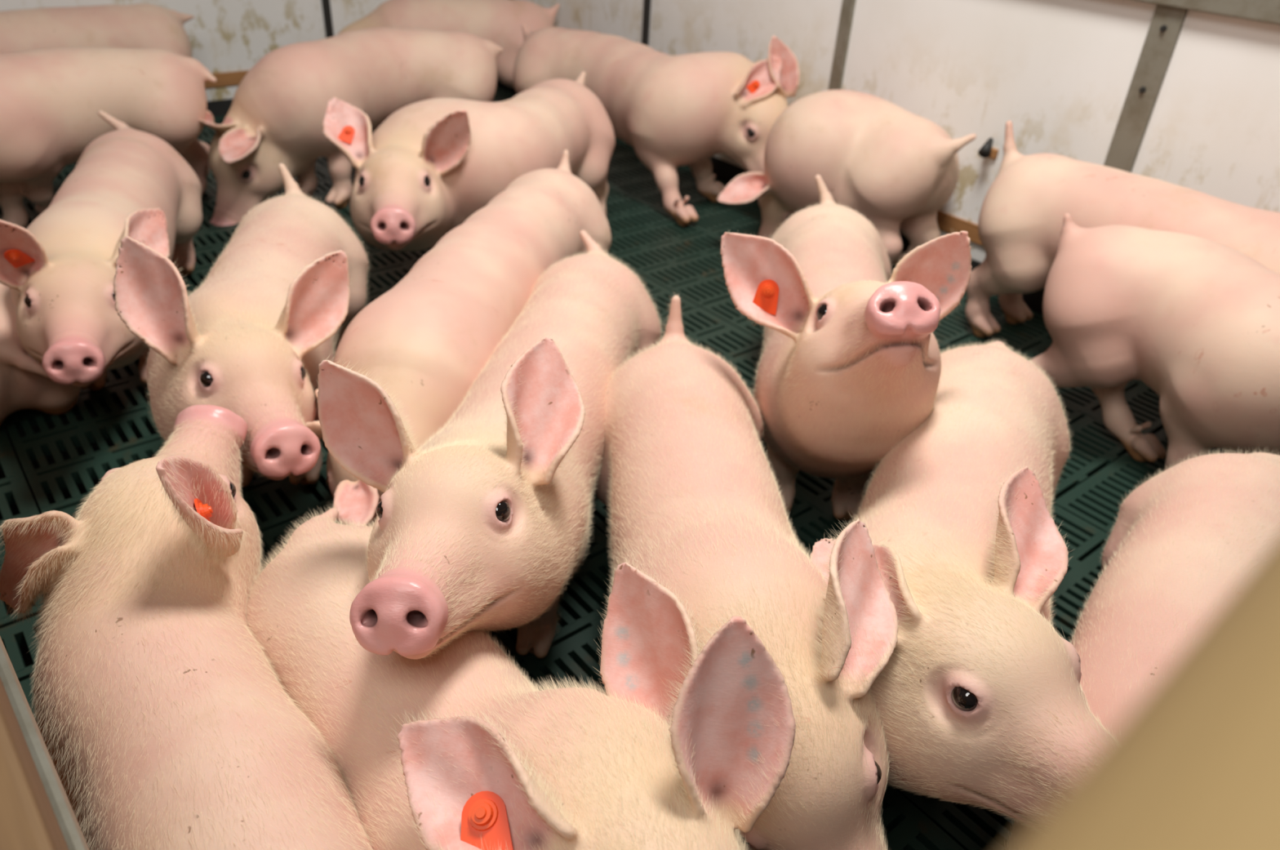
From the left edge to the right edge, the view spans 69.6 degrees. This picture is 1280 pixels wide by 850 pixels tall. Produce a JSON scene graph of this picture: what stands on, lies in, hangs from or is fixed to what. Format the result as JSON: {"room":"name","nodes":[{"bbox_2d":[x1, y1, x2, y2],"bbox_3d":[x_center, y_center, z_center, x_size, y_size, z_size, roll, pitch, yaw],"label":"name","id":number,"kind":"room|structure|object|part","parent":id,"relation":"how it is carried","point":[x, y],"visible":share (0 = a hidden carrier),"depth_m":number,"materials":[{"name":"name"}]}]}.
{"room":"farm building","nodes":[
{"label":"farm building","id":0,"kind":"room"},
{"bbox_2d":[0,636,88,849],"bbox_3d":[-0.632,0.105,0.812,0.056,0.520,2.050,-24,42,-35],"label":"wall","id":1,"kind":"structure","parent":0,"point":[37,812],"depth_m":0.38,"materials":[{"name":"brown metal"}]},
{"bbox_2d":[0,0,387,116],"bbox_3d":[-1.544,-1.114,2.527,2.608,0.631,0.046,-22,41,-33],"label":"wall","id":2,"kind":"structure","parent":0,"point":[228,37],"depth_m":2.81,"materials":[{"name":"white plastic"}]},
{"bbox_3d":[-0.991,-1.332,2.900,0.024,0.611,0.022,-22,41,-33],"label":"post","id":3,"kind":"part","parent":2,"relation":"part of","materials":[{"name":"black metal"}]},
{"bbox_3d":[-0.765,-1.449,3.063,0.594,0.565,0.030,-22,41,-33],"label":"panel","id":4,"kind":"part","parent":2,"relation":"part of","materials":[{"name":"white plastic"}]},
{"bbox_2d":[0,86,1227,849],"bbox_3d":[0.017,-0.254,2.219,6.400,0.340,6.400,4,33,0],"label":"floor","id":5,"kind":"structure","parent":0,"point":[49,462],"depth_m":1.44,"materials":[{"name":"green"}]},
{"bbox_2d":[0,283,82,425],"bbox_3d":[-1.127,-0.221,1.556,0.231,0.242,0.768,-21,40,-33],"label":"piglet","id":6,"kind":"object","parent":5,"relation":"on","point":[24,384],"visible":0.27,"depth_m":1.36},
{"bbox_2d":[0,3,194,57],"bbox_3d":[-1.583,-0.826,2.288,0.246,0.372,1.036,28,40,32],"label":"piglet","id":7,"kind":"object","parent":5,"relation":"on","point":[137,25],"visible":0.43,"depth_m":2.33},
{"bbox_2d":[0,110,202,391],"bbox_3d":[-0.864,-0.276,1.517,0.234,0.368,0.861,-8,35,-18],"label":"piglet","id":8,"kind":"object","parent":5,"relation":"on","point":[59,270],"visible":0.81,"depth_m":1.32,"materials":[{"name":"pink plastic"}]},
{"bbox_2d":[0,46,216,227],"bbox_3d":[-1.229,-0.568,1.919,0.330,0.381,0.838,21,37,25],"label":"piglet","id":9,"kind":"object","parent":5,"relation":"on","point":[51,98],"visible":0.73,"depth_m":1.91},
{"bbox_2d":[0,404,374,849],"bbox_3d":[-0.328,0.267,0.701,0.242,0.409,0.783,-17,38,-28],"label":"piglet","id":10,"kind":"object","parent":5,"relation":"on","point":[163,722],"visible":0.98,"depth_m":0.69,"materials":[{"name":"beige"}]},
{"bbox_2d":[113,163,370,487],"bbox_3d":[-0.508,-0.129,1.281,0.255,0.420,0.761,-2,33,-9],"label":"piglet","id":11,"kind":"object","parent":5,"relation":"on","point":[251,341],"visible":0.88,"depth_m":1.08,"materials":[{"name":"beige"}]},
{"bbox_2d":[199,26,502,226],"bbox_3d":[-0.713,-0.751,2.300,0.802,0.414,0.316,-26,43,-37],"label":"piglet","id":12,"kind":"object","parent":5,"relation":"on","point":[276,114],"visible":0.76,"depth_m":2.13},
{"bbox_2d":[337,0,559,87],"bbox_3d":[-0.630,-1.150,2.889,0.774,0.368,0.267,-8,35,-18],"label":"piglet","id":13,"kind":"object","parent":5,"relation":"on","point":[500,22],"visible":0.27,"depth_m":2.80},
{"bbox_2d":[304,149,611,526],"bbox_3d":[-0.259,-0.126,1.394,0.239,0.318,0.979,10,34,10],"label":"piglet","id":14,"kind":"object","parent":5,"relation":"on","point":[428,337],"visible":0.53,"depth_m":1.19},
{"bbox_2d":[322,71,614,251],"bbox_3d":[-0.327,-0.526,1.952,0.337,0.377,0.817,23,38,27],"label":"piglet","id":15,"kind":"object","parent":5,"relation":"on","point":[432,164],"visible":0.79,"depth_m":1.77,"materials":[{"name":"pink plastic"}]},
{"bbox_2d":[316,226,663,662],"bbox_3d":[-0.133,0.004,1.089,0.221,0.448,0.928,8,33,6],"label":"piglet","id":16,"kind":"object","parent":5,"relation":"on","point":[483,526],"visible":0.86,"depth_m":0.79,"materials":[{"name":"beige"}]},
{"bbox_2d":[242,504,795,849],"bbox_3d":[-0.122,0.266,0.708,0.238,0.426,0.682,-23,42,-35],"label":"piglet","id":17,"kind":"object","parent":5,"relation":"on","point":[454,748],"visible":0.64,"depth_m":0.59,"materials":[{"name":"beige"}]},
{"bbox_2d":[513,23,799,226],"bbox_3d":[0.010,-0.840,2.414,0.940,0.437,0.340,28,40,32],"label":"piglet","id":18,"kind":"object","parent":5,"relation":"on","point":[674,111],"visible":0.77,"depth_m":2.23,"materials":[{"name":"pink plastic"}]},
{"bbox_2d":[591,293,900,849],"bbox_3d":[0.064,0.160,0.929,0.232,0.384,0.756,0,33,-5],"label":"piglet","id":19,"kind":"object","parent":5,"relation":"on","point":[700,528],"visible":0.77,"depth_m":0.71,"materials":[{"name":"beige"}]},
{"bbox_2d":[720,172,972,519],"bbox_3d":[0.270,-0.143,1.323,0.277,0.484,0.843,10,34,10],"label":"piglet","id":20,"kind":"object","parent":5,"relation":"on","point":[849,367],"visible":0.98,"depth_m":1.02,"materials":[{"name":"beige"}]},
{"bbox_2d":[716,89,976,266],"bbox_3d":[0.476,-0.524,2.104,0.503,0.451,0.356,19,36,22],"label":"piglet","id":21,"kind":"object","parent":5,"relation":"on","point":[879,158],"visible":0.78,"depth_m":1.94},
{"bbox_2d":[808,337,1111,827],"bbox_3d":[0.325,0.154,0.969,0.279,0.378,0.774,12,34,13],"label":"piglet","id":22,"kind":"object","parent":5,"relation":"on","point":[982,702],"visible":0.74,"depth_m":0.73,"materials":[{"name":"beige"}]},
{"bbox_2d":[965,120,1279,337],"bbox_3d":[0.961,-0.204,1.564,0.251,0.402,0.897,-21,41,-33],"label":"piglet","id":23,"kind":"object","parent":5,"relation":"on","point":[1022,213],"visible":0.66,"depth_m":1.63},
{"bbox_2d":[1003,447,1279,849],"bbox_3d":[0.493,0.288,0.850,0.227,0.302,0.786,23,38,27],"label":"piglet","id":24,"kind":"object","parent":5,"relation":"on","point":[1179,546],"visible":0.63,"depth_m":0.86,"materials":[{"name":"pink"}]},
{"bbox_2d":[1010,539,1279,849],"bbox_3d":[0.247,0.266,0.402,1.500,0.794,0.102,-24,42,-35],"label":"partition","id":25,"kind":"object","parent":5,"relation":"on","point":[1195,764],"visible":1,"depth_m":0.07,"materials":[{"name":"beige plastic"}]},
{"bbox_2d":[1029,213,1279,471],"bbox_3d":[0.873,-0.040,1.333,0.272,0.368,0.681,-16,38,-27],"label":"piglet","id":26,"kind":"object","parent":5,"relation":"on","point":[1193,319],"visible":0.89,"depth_m":1.33},
{"bbox_2d":[496,0,1279,315],"bbox_3d":[0.708,-0.653,2.007,0.067,0.675,3.862,-22,41,-33],"label":"wall","id":27,"kind":"structure","parent":0,"point":[1185,93],"depth_m":1.85,"materials":[{"name":"dirty white plastic panel"},{"name":"grey steel"},{"name":"wood plank"}]},
{"bbox_3d":[-0.436,-1.460,3.153,0.022,0.611,0.030,-22,41,-33],"label":"post","id":28,"kind":"part","parent":27,"relation":"part of","materials":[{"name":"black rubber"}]},
{"bbox_3d":[-0.196,-1.318,2.918,0.030,0.565,0.719,-22,41,-33],"label":"panel","id":29,"kind":"part","parent":27,"relation":"part of","materials":[{"name":"white plastic"}]},
{"bbox_3d":[0.020,-1.130,2.692,0.022,0.611,0.022,-22,41,-33],"label":"post","id":30,"kind":"part","parent":27,"relation":"part of","materials":[{"name":"black metal"}]},
{"bbox_3d":[0.259,-0.989,2.459,0.030,0.565,0.715,-22,41,-33],"label":"panel","id":31,"kind":"part","parent":27,"relation":"part of","materials":[{"name":"white plastic"}]},
{"bbox_3d":[0.474,-0.802,2.235,0.022,0.611,0.032,-22,41,-33],"label":"post","id":32,"kind":"part","parent":27,"relation":"part of","materials":[{"name":"grey metal"}]},
{"bbox_2d":[977,137,999,159],"bbox_3d":[0.736,-0.583,1.949,0.047,0.039,0.031,-22,41,-33],"label":"drinker","id":33,"kind":"object","parent":27,"relation":"attached to","point":[986,150],"visible":1,"depth_m":1.95,"materials":[{"name":"black metal"}]},
{"bbox_3d":[0.709,-0.664,2.005,0.030,0.565,0.704,-22,41,-33],"label":"panel","id":34,"kind":"part","parent":27,"relation":"part of","materials":[{"name":"white plastic"}]},
{"bbox_3d":[0.921,-0.480,1.784,0.022,0.611,0.052,-22,41,-33],"label":"post","id":35,"kind":"part","parent":27,"relation":"part of","materials":[{"name":"grey metal"}]},
{"bbox_3d":[1.152,-0.344,1.559,0.030,0.565,0.690,-22,41,-33],"label":"panel","id":36,"kind":"part","parent":27,"relation":"part of","materials":[{"name":"white plastic"}]},
{"bbox_3d":[0.725,-0.917,1.835,0.067,0.044,3.862,-22,41,-33],"label":"rail","id":37,"kind":"part","parent":27,"relation":"part of","materials":[{"name":"grey metal"}]}
]}

